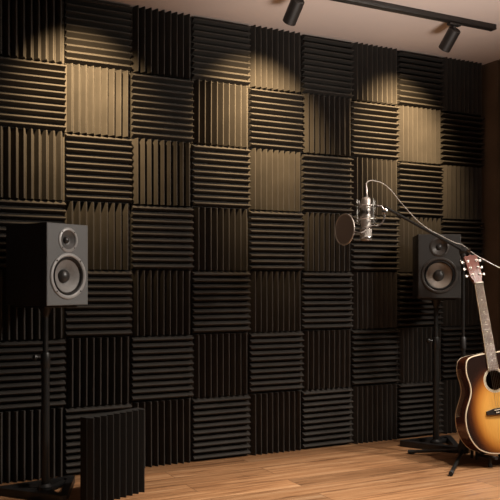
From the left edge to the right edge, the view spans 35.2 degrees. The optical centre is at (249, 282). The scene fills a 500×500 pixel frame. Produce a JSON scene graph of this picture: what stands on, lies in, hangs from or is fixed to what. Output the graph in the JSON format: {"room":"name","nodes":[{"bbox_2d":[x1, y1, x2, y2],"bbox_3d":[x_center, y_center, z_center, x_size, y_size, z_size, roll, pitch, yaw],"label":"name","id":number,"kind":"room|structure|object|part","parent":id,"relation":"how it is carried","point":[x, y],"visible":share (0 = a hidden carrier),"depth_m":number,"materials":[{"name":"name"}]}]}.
{"room":"studio","nodes":[
{"label":"studio","id":0,"kind":"room"},
{"bbox_2d":[0,72,480,410],"bbox_3d":[-0.953,-0.210,3.524,5.200,2.374,0.120,0,0,-27],"label":"wall","id":1,"kind":"structure","parent":0,"point":[129,72],"depth_m":3.84,"materials":[{"name":"paint"}]},
{"bbox_2d":[0,270,63,340],"bbox_3d":[-0.956,0.095,3.426,0.302,0.302,0.052,0,0,-27],"label":"tile","id":2,"kind":"structure","parent":1,"relation":"attached to","point":[16,323],"depth_m":3.40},
{"bbox_2d":[0,0,63,63],"bbox_3d":[-0.957,-1.125,3.425,0.302,0.302,0.052,0,0,-27],"label":"tile","id":3,"kind":"structure","parent":1,"relation":"attached to","point":[33,30],"depth_m":3.42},
{"bbox_2d":[0,407,64,483],"bbox_3d":[-0.955,0.704,3.426,0.302,0.302,0.052,0,0,-27],"label":"tile","id":4,"kind":"structure","parent":1,"relation":"attached to","point":[20,430],"depth_m":3.41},
{"bbox_2d":[0,126,64,200],"bbox_3d":[-0.955,-0.515,3.426,0.302,0.302,0.052,0,0,-27],"label":"tile","id":5,"kind":"structure","parent":1,"relation":"attached to","point":[32,162],"depth_m":3.42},
{"bbox_2d":[0,338,65,410],"bbox_3d":[-0.957,0.399,3.425,0.302,0.302,0.052,0,0,-27],"label":"tile","id":6,"kind":"structure","parent":1,"relation":"attached to","point":[20,375],"depth_m":3.41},
{"bbox_2d":[0,198,65,268],"bbox_3d":[-0.956,-0.210,3.425,0.302,0.302,0.052,0,0,-27],"label":"tile","id":7,"kind":"structure","parent":1,"relation":"attached to","point":[12,211],"depth_m":3.41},
{"bbox_2d":[0,56,65,132],"bbox_3d":[-0.956,-0.820,3.425,0.302,0.302,0.052,0,0,-27],"label":"tile","id":8,"kind":"structure","parent":1,"relation":"attached to","point":[32,94],"depth_m":3.42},
{"bbox_2d":[64,336,129,406],"bbox_3d":[-0.683,0.399,3.564,0.302,0.302,0.052,0,0,-27],"label":"tile","id":9,"kind":"structure","parent":1,"relation":"attached to","point":[97,371],"depth_m":3.55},
{"bbox_2d":[64,201,129,269],"bbox_3d":[-0.684,-0.210,3.563,0.302,0.302,0.052,0,0,-27],"label":"tile","id":10,"kind":"structure","parent":1,"relation":"attached to","point":[108,224],"depth_m":3.57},
{"bbox_2d":[64,63,129,137],"bbox_3d":[-0.685,-0.820,3.564,0.302,0.302,0.052,0,0,-27],"label":"tile","id":11,"kind":"structure","parent":1,"relation":"attached to","point":[97,103],"depth_m":3.55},
{"bbox_2d":[64,402,131,474],"bbox_3d":[-0.685,0.704,3.563,0.302,0.302,0.052,0,0,-27],"label":"tile","id":12,"kind":"structure","parent":1,"relation":"attached to","point":[73,414],"depth_m":3.51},
{"bbox_2d":[64,0,131,72],"bbox_3d":[-0.685,-1.125,3.563,0.302,0.302,0.052,0,0,-27],"label":"tile","id":13,"kind":"structure","parent":1,"relation":"attached to","point":[97,34],"depth_m":3.55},
{"bbox_2d":[64,270,132,337],"bbox_3d":[-0.684,0.095,3.564,0.302,0.302,0.052,0,0,-27],"label":"tile","id":14,"kind":"structure","parent":1,"relation":"attached to","point":[107,312],"depth_m":3.57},
{"bbox_2d":[65,133,131,203],"bbox_3d":[-0.685,-0.515,3.563,0.302,0.302,0.052,0,0,-27],"label":"tile","id":15,"kind":"structure","parent":1,"relation":"attached to","point":[97,168],"depth_m":3.55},
{"bbox_2d":[129,270,190,335],"bbox_3d":[-0.414,0.095,3.702,0.302,0.302,0.052,0,0,-27],"label":"tile","id":16,"kind":"structure","parent":1,"relation":"attached to","point":[161,303],"depth_m":3.69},
{"bbox_2d":[130,397,190,466],"bbox_3d":[-0.412,0.704,3.702,0.302,0.302,0.052,0,0,-27],"label":"tile","id":17,"kind":"structure","parent":1,"relation":"attached to","point":[167,421],"depth_m":3.70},
{"bbox_2d":[130,138,190,206],"bbox_3d":[-0.413,-0.515,3.702,0.302,0.302,0.052,0,0,-27],"label":"tile","id":18,"kind":"structure","parent":1,"relation":"attached to","point":[161,170],"depth_m":3.69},
{"bbox_2d":[130,5,190,79],"bbox_3d":[-0.412,-1.125,3.702,0.302,0.302,0.052,0,0,-27],"label":"tile","id":19,"kind":"structure","parent":1,"relation":"attached to","point":[161,40],"depth_m":3.69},
{"bbox_2d":[130,334,193,401],"bbox_3d":[-0.412,0.399,3.702,0.302,0.302,0.052,0,0,-27],"label":"tile","id":20,"kind":"structure","parent":1,"relation":"attached to","point":[160,365],"depth_m":3.69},
{"bbox_2d":[130,205,193,269],"bbox_3d":[-0.412,-0.210,3.703,0.302,0.302,0.052,0,0,-27],"label":"tile","id":21,"kind":"structure","parent":1,"relation":"attached to","point":[160,236],"depth_m":3.69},
{"bbox_2d":[130,73,193,143],"bbox_3d":[-0.412,-0.820,3.702,0.302,0.302,0.052,0,0,-27],"label":"tile","id":22,"kind":"structure","parent":1,"relation":"attached to","point":[161,108],"depth_m":3.69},
{"bbox_2d":[191,332,247,397],"bbox_3d":[-0.141,0.399,3.841,0.302,0.302,0.052,0,0,-27],"label":"tile","id":23,"kind":"structure","parent":1,"relation":"attached to","point":[220,366],"depth_m":3.82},
{"bbox_2d":[191,207,247,270],"bbox_3d":[-0.141,-0.210,3.841,0.302,0.302,0.052,0,0,-27],"label":"tile","id":24,"kind":"structure","parent":1,"relation":"attached to","point":[220,238],"depth_m":3.82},
{"bbox_2d":[191,79,247,148],"bbox_3d":[-0.140,-0.820,3.841,0.302,0.302,0.052,0,0,-27],"label":"tile","id":25,"kind":"structure","parent":1,"relation":"attached to","point":[220,111],"depth_m":3.83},
{"bbox_2d":[190,394,250,460],"bbox_3d":[-0.142,0.704,3.840,0.302,0.302,0.052,0,0,-27],"label":"tile","id":26,"kind":"structure","parent":1,"relation":"attached to","point":[220,427],"depth_m":3.83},
{"bbox_2d":[191,271,250,333],"bbox_3d":[-0.141,0.095,3.840,0.302,0.302,0.052,0,0,-27],"label":"tile","id":27,"kind":"structure","parent":1,"relation":"attached to","point":[219,299],"depth_m":3.83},
{"bbox_2d":[191,144,250,209],"bbox_3d":[-0.141,-0.515,3.840,0.302,0.302,0.052,0,0,-27],"label":"tile","id":28,"kind":"structure","parent":1,"relation":"attached to","point":[219,175],"depth_m":3.83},
{"bbox_2d":[191,17,250,86],"bbox_3d":[-0.142,-1.125,3.840,0.302,0.302,0.052,0,0,-27],"label":"tile","id":29,"kind":"structure","parent":1,"relation":"attached to","point":[219,50],"depth_m":3.83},
{"bbox_2d":[247,148,299,211],"bbox_3d":[0.129,-0.515,3.978,0.302,0.302,0.052,0,0,-27],"label":"tile","id":30,"kind":"structure","parent":1,"relation":"attached to","point":[274,178],"depth_m":3.96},
{"bbox_2d":[247,25,299,93],"bbox_3d":[0.130,-1.125,3.979,0.302,0.302,0.052,0,0,-27],"label":"tile","id":31,"kind":"structure","parent":1,"relation":"attached to","point":[275,54],"depth_m":3.96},
{"bbox_2d":[247,390,300,454],"bbox_3d":[0.131,0.704,3.979,0.302,0.302,0.052,0,0,-27],"label":"tile","id":32,"kind":"structure","parent":1,"relation":"attached to","point":[275,419],"depth_m":3.96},
{"bbox_2d":[248,271,300,331],"bbox_3d":[0.130,0.095,3.978,0.302,0.302,0.052,0,0,-27],"label":"tile","id":33,"kind":"structure","parent":1,"relation":"attached to","point":[275,296],"depth_m":3.96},
{"bbox_2d":[247,331,303,392],"bbox_3d":[0.131,0.399,3.979,0.302,0.302,0.052,0,0,-27],"label":"tile","id":34,"kind":"structure","parent":1,"relation":"attached to","point":[275,363],"depth_m":3.97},
{"bbox_2d":[247,88,303,152],"bbox_3d":[0.131,-0.820,3.979,0.302,0.302,0.052,0,0,-27],"label":"tile","id":35,"kind":"structure","parent":1,"relation":"attached to","point":[274,117],"depth_m":3.97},
{"bbox_2d":[248,210,303,270],"bbox_3d":[0.131,-0.210,3.979,0.302,0.302,0.052,0,0,-27],"label":"tile","id":36,"kind":"structure","parent":1,"relation":"attached to","point":[274,237],"depth_m":3.97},
{"bbox_2d":[301,329,349,389],"bbox_3d":[0.402,0.399,4.117,0.302,0.302,0.052,0,0,-27],"label":"tile","id":37,"kind":"structure","parent":1,"relation":"attached to","point":[326,355],"depth_m":4.10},
{"bbox_2d":[301,212,349,271],"bbox_3d":[0.401,-0.210,4.117,0.302,0.302,0.052,0,0,-27],"label":"tile","id":38,"kind":"structure","parent":1,"relation":"attached to","point":[322,251],"depth_m":4.09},
{"bbox_2d":[301,93,349,156],"bbox_3d":[0.402,-0.820,4.117,0.302,0.302,0.052,0,0,-27],"label":"tile","id":39,"kind":"structure","parent":1,"relation":"attached to","point":[326,122],"depth_m":4.10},
{"bbox_2d":[300,272,353,329],"bbox_3d":[0.402,0.095,4.117,0.302,0.302,0.052,0,0,-27],"label":"tile","id":40,"kind":"structure","parent":1,"relation":"attached to","point":[325,303],"depth_m":4.10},
{"bbox_2d":[300,154,353,213],"bbox_3d":[0.402,-0.515,4.117,0.302,0.302,0.052,0,0,-27],"label":"tile","id":41,"kind":"structure","parent":1,"relation":"attached to","point":[325,182],"depth_m":4.10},
{"bbox_2d":[300,35,353,98],"bbox_3d":[0.403,-1.125,4.117,0.302,0.302,0.052,0,0,-27],"label":"tile","id":42,"kind":"structure","parent":1,"relation":"attached to","point":[325,68],"depth_m":4.10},
{"bbox_2d":[301,387,353,448],"bbox_3d":[0.401,0.704,4.116,0.302,0.302,0.052,0,0,-27],"label":"tile","id":43,"kind":"structure","parent":1,"relation":"attached to","point":[325,413],"depth_m":4.10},
{"bbox_2d":[350,383,396,443],"bbox_3d":[0.674,0.704,4.256,0.302,0.302,0.052,0,0,-27],"label":"tile","id":44,"kind":"structure","parent":1,"relation":"attached to","point":[374,410],"depth_m":4.24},
{"bbox_2d":[350,272,396,328],"bbox_3d":[0.674,0.095,4.256,0.302,0.302,0.052,0,0,-27],"label":"tile","id":45,"kind":"structure","parent":1,"relation":"attached to","point":[374,300],"depth_m":4.24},
{"bbox_2d":[350,157,396,216],"bbox_3d":[0.673,-0.515,4.255,0.302,0.302,0.052,0,0,-27],"label":"tile","id":46,"kind":"structure","parent":1,"relation":"attached to","point":[365,169],"depth_m":4.24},
{"bbox_2d":[350,42,396,105],"bbox_3d":[0.674,-1.125,4.256,0.302,0.302,0.052,0,0,-27],"label":"tile","id":47,"kind":"structure","parent":1,"relation":"attached to","point":[374,81],"depth_m":4.24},
{"bbox_2d":[349,101,399,160],"bbox_3d":[0.673,-0.820,4.255,0.302,0.302,0.052,0,0,-27],"label":"tile","id":48,"kind":"structure","parent":1,"relation":"attached to","point":[373,130],"depth_m":4.24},
{"bbox_2d":[350,328,399,385],"bbox_3d":[0.674,0.399,4.255,0.302,0.302,0.052,0,0,-27],"label":"tile","id":49,"kind":"structure","parent":1,"relation":"attached to","point":[373,352],"depth_m":4.24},
{"bbox_2d":[350,215,399,271],"bbox_3d":[0.673,-0.210,4.255,0.302,0.302,0.052,0,0,-27],"label":"tile","id":50,"kind":"structure","parent":1,"relation":"attached to","point":[378,254],"depth_m":4.25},
{"bbox_2d":[396,105,439,164],"bbox_3d":[0.944,-0.820,4.393,0.302,0.302,0.052,0,0,-27],"label":"tile","id":51,"kind":"structure","parent":1,"relation":"attached to","point":[419,132],"depth_m":4.38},
{"bbox_2d":[396,326,440,382],"bbox_3d":[0.946,0.399,4.394,0.302,0.302,0.052,0,0,-27],"label":"tile","id":52,"kind":"structure","parent":1,"relation":"attached to","point":[416,355],"depth_m":4.37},
{"bbox_2d":[396,217,440,271],"bbox_3d":[0.946,-0.210,4.394,0.302,0.302,0.052,0,0,-27],"label":"tile","id":53,"kind":"structure","parent":1,"relation":"attached to","point":[407,231],"depth_m":4.34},
{"bbox_2d":[395,162,443,218],"bbox_3d":[0.946,-0.515,4.394,0.302,0.302,0.052,0,0,-27],"label":"tile","id":54,"kind":"structure","parent":1,"relation":"attached to","point":[418,185],"depth_m":4.38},
{"bbox_2d":[396,380,443,437],"bbox_3d":[0.946,0.704,4.394,0.302,0.302,0.052,0,0,-27],"label":"tile","id":55,"kind":"structure","parent":1,"relation":"attached to","point":[414,399],"depth_m":4.37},
{"bbox_2d":[396,51,443,110],"bbox_3d":[0.945,-1.125,4.394,0.302,0.302,0.052,0,0,-27],"label":"tile","id":56,"kind":"structure","parent":1,"relation":"attached to","point":[418,76],"depth_m":4.38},
{"bbox_2d":[397,273,443,326],"bbox_3d":[0.945,0.095,4.394,0.302,0.302,0.052,0,0,-27],"label":"tile","id":57,"kind":"structure","parent":1,"relation":"attached to","point":[411,311],"depth_m":4.36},
{"bbox_2d":[439,378,460,433],"bbox_3d":[1.217,0.704,4.533,0.302,0.302,0.052,0,0,-27],"label":"tile","id":58,"kind":"structure","parent":1,"relation":"attached to","point":[451,391],"depth_m":4.47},
{"bbox_2d":[439,273,480,325],"bbox_3d":[1.216,0.095,4.532,0.302,0.302,0.052,0,0,-27],"label":"tile","id":59,"kind":"structure","parent":1,"relation":"attached to","point":[452,315],"depth_m":4.52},
{"bbox_2d":[439,165,481,220],"bbox_3d":[1.217,-0.515,4.532,0.302,0.302,0.052,0,0,-27],"label":"tile","id":60,"kind":"structure","parent":1,"relation":"attached to","point":[462,191],"depth_m":4.51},
{"bbox_2d":[439,57,481,116],"bbox_3d":[1.217,-1.125,4.533,0.302,0.302,0.052,0,0,-27],"label":"tile","id":61,"kind":"structure","parent":1,"relation":"attached to","point":[462,83],"depth_m":4.51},
{"bbox_2d":[439,325,483,379],"bbox_3d":[1.218,0.399,4.532,0.302,0.302,0.052,0,0,-27],"label":"tile","id":62,"kind":"structure","parent":1,"relation":"attached to","point":[450,335],"depth_m":4.50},
{"bbox_2d":[439,112,483,167],"bbox_3d":[1.217,-0.820,4.532,0.302,0.302,0.052,0,0,-27],"label":"tile","id":63,"kind":"structure","parent":1,"relation":"attached to","point":[460,134],"depth_m":4.52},
{"bbox_2d":[441,219,483,271],"bbox_3d":[1.216,-0.210,4.532,0.302,0.302,0.052,0,0,-27],"label":"tile","id":64,"kind":"structure","parent":1,"relation":"attached to","point":[469,230],"depth_m":4.54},
{"bbox_2d":[0,432,499,499],"bbox_3d":[0.248,0.907,1.166,5.200,0.100,5.400,0,0,-27],"label":"floor","id":65,"kind":"structure","parent":0,"point":[380,470],"depth_m":3.46,"materials":[{"name":"brown wood"}]},
{"bbox_2d":[0,305,76,499],"bbox_3d":[-0.832,0.474,3.171,0.328,0.765,0.313,0,0,-27],"label":"speaker stand","id":66,"kind":"object","parent":65,"relation":"on","point":[42,489],"visible":0.98,"depth_m":3.19,"materials":[{"name":"black metal"}]},
{"bbox_3d":[-0.859,0.302,3.184,0.037,0.028,0.028,0,0,-27],"label":"knob","id":67,"kind":"part","parent":66,"relation":"part of","materials":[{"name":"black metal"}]},
{"bbox_3d":[-0.832,0.841,3.171,0.328,0.030,0.313,0,0,-27],"label":"frame","id":68,"kind":"part","parent":66,"relation":"part of","materials":[{"name":"black metal"}]},
{"bbox_3d":[-0.832,0.096,3.203,0.190,0.009,0.170,0,0,36],"label":"plate","id":69,"kind":"part","parent":66,"relation":"part of","materials":[{"name":"black metal"}]},
{"bbox_2d":[38,483,52,490],"bbox_3d":[-0.832,0.832,3.203,0.060,0.031,0.060,0,0,-27],"label":"socket","id":70,"kind":"object","parent":66,"relation":"attached to","point":[43,486],"depth_m":3.18,"materials":[{"name":"black"}]},
{"bbox_2d":[6,222,87,305],"bbox_3d":[-0.822,-0.072,3.204,0.258,0.325,0.214,0,0,36],"label":"monitor","id":71,"kind":"object","parent":66,"relation":"on","point":[47,262],"visible":1,"depth_m":3.13,"materials":[{"name":"black plastic"}]},
{"bbox_2d":[80,408,144,499],"bbox_3d":[-0.537,0.687,3.132,0.060,0.338,0.298,0,0,39],"label":"foam slab","id":72,"kind":"object","parent":65,"relation":"on","point":[112,444],"visible":1,"depth_m":3.09,"materials":[{"name":"black"}]},
{"bbox_2d":[400,298,458,453],"bbox_3d":[0.987,0.468,4.084,0.333,0.776,0.311,0,0,-27],"label":"speaker stand","id":73,"kind":"object","parent":65,"relation":"on","point":[434,442],"visible":0.94,"depth_m":4.09,"materials":[{"name":"black metal"}]},
{"bbox_3d":[0.991,0.841,4.076,0.333,0.030,0.294,0,0,-27],"label":"frame","id":74,"kind":"part","parent":73,"relation":"part of","materials":[{"name":"black metal"}]},
{"bbox_2d":[430,439,441,443],"bbox_3d":[0.971,0.832,4.110,0.060,0.031,0.060,0,0,-27],"label":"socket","id":75,"kind":"object","parent":73,"relation":"attached to","point":[435,441],"depth_m":4.09,"materials":[{"name":"black metal"}]},
{"bbox_3d":[0.971,0.085,4.110,0.170,0.009,0.190,0,0,5],"label":"plate","id":76,"kind":"part","parent":73,"relation":"part of","materials":[{"name":"black metal"}]},
{"bbox_2d":[413,234,460,297],"bbox_3d":[0.970,-0.083,4.106,0.214,0.325,0.258,0,0,5],"label":"monitor","id":77,"kind":"object","parent":73,"relation":"on","point":[436,266],"visible":0.97,"depth_m":3.99,"materials":[{"name":"black plastic"}]},
{"bbox_2d":[384,206,483,475],"bbox_3d":[0.914,0.254,3.826,0.334,1.204,0.778,0,0,31],"label":"microphone stand","id":78,"kind":"object","parent":65,"relation":"on","point":[462,449],"visible":0.77,"depth_m":3.84,"materials":[{"name":"black metal"}]},
{"bbox_2d":[354,199,387,226],"bbox_3d":[0.539,-0.310,3.520,0.147,0.120,0.105,0,0,0],"label":"mount","id":79,"kind":"object","parent":78,"relation":"attached to","point":[358,205],"visible":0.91,"depth_m":3.50,"materials":[{"name":"silver metal"}]},
{"bbox_3d":[0.475,-0.315,3.495,0.005,0.110,0.005,0,0,0],"label":"post","id":80,"kind":"part","parent":79,"relation":"part of","materials":[{"name":"silver metal"}]},
{"bbox_2d":[360,184,371,240],"bbox_3d":[0.518,-0.313,3.520,0.056,0.254,0.056,0,0,0],"label":"microphone","id":81,"kind":"object","parent":79,"relation":"attached to","point":[367,235],"visible":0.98,"depth_m":3.50,"materials":[{"name":"silver metal"}]},
{"bbox_2d":[334,213,377,244],"bbox_3d":[0.497,-0.232,3.459,0.184,0.140,0.183,0,0,-27],"label":"filter","id":82,"kind":"object","parent":81,"relation":"attached to","point":[344,230],"visible":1,"depth_m":3.44,"materials":[{"name":"black nylon mesh fabric"},{"name":"black metal"}]},
{"bbox_2d":[360,229,371,240],"bbox_3d":[0.518,-0.218,3.520,0.054,0.063,0.054,0,0,0],"label":"grille","id":83,"kind":"object","parent":81,"relation":"attached to","point":[367,235],"depth_m":3.50,"materials":[{"name":"silver metal"}]},
{"bbox_3d":[0.543,-0.315,3.477,0.005,0.110,0.005,0,0,0],"label":"post","id":84,"kind":"part","parent":79,"relation":"part of","materials":[{"name":"silver metal"}]},
{"bbox_2d":[366,180,499,267],"bbox_3d":[1.283,0.198,3.555,1.430,1.319,0.568,0,0,19],"label":"microphone cable","id":85,"kind":"object","parent":78,"relation":"attached to","point":[369,180],"visible":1,"depth_m":3.68,"materials":[{"name":"beige plastic"}]},
{"bbox_3d":[0.913,0.831,3.896,0.242,0.045,0.017,0,0,20],"label":"leg","id":86,"kind":"part","parent":78,"relation":"part of","materials":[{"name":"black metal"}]},
{"bbox_3d":[0.963,0.831,3.661,0.017,0.045,0.374,0,0,23],"label":"leg","id":87,"kind":"part","parent":78,"relation":"part of","materials":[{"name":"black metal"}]},
{"bbox_2d":[470,450,499,467],"bbox_3d":[1.170,0.760,3.726,0.166,0.193,0.221,0,0,-14],"label":"guitar stand","id":88,"kind":"object","parent":65,"relation":"on","point":[477,454],"visible":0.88,"depth_m":3.72,"materials":[{"name":"black metal"}]},
{"bbox_2d":[455,255,499,453],"bbox_3d":[1.153,0.337,3.718,0.368,0.940,0.162,0,0,-14],"label":"acoustic guitar","id":89,"kind":"object","parent":88,"relation":"on","point":[477,415],"visible":1,"depth_m":3.66,"materials":[{"name":"brown wood"}]},
{"bbox_3d":[1.107,0.813,3.687,0.015,0.033,0.174,0,0,-14],"label":"cradle arm","id":90,"kind":"part","parent":88,"relation":"part of","materials":[{"name":"black rubber"}]},
{"bbox_2d":[92,0,499,64],"bbox_3d":[0.248,-1.327,1.166,5.200,0.100,5.400,0,0,-27],"label":"ceiling","id":91,"kind":"structure","parent":0,"point":[324,19],"depth_m":3.84,"materials":[{"name":"paint"}]},
{"bbox_2d":[331,0,496,31],"bbox_3d":[0.093,-1.262,3.337,2.506,0.028,0.039,0,0,-27],"label":"ceiling track","id":92,"kind":"object","parent":91,"relation":"attached to","point":[373,4],"visible":1,"depth_m":3.68,"materials":[{"name":"black metal"}]},
{"bbox_2d":[283,0,304,25],"bbox_3d":[0.190,-1.184,3.421,0.070,0.128,0.116,0,0,-27],"label":"spotlight","id":93,"kind":"object","parent":92,"relation":"attached to","point":[294,8],"visible":1,"depth_m":3.40,"materials":[{"name":"black metal"}]},
{"bbox_2d":[439,22,460,52],"bbox_3d":[0.968,-1.184,3.818,0.070,0.128,0.116,0,0,-27],"label":"spotlight","id":94,"kind":"object","parent":92,"relation":"attached to","point":[452,33],"visible":1,"depth_m":3.79,"materials":[{"name":"black metal"}]},
{"bbox_2d":[481,59,499,351],"bbox_3d":[2.001,-0.210,3.507,0.120,2.134,2.592,0,0,-27],"label":"wall","id":95,"kind":"structure","parent":0,"point":[490,71],"depth_m":4.56,"materials":[{"name":"brown paint"}]}
]}

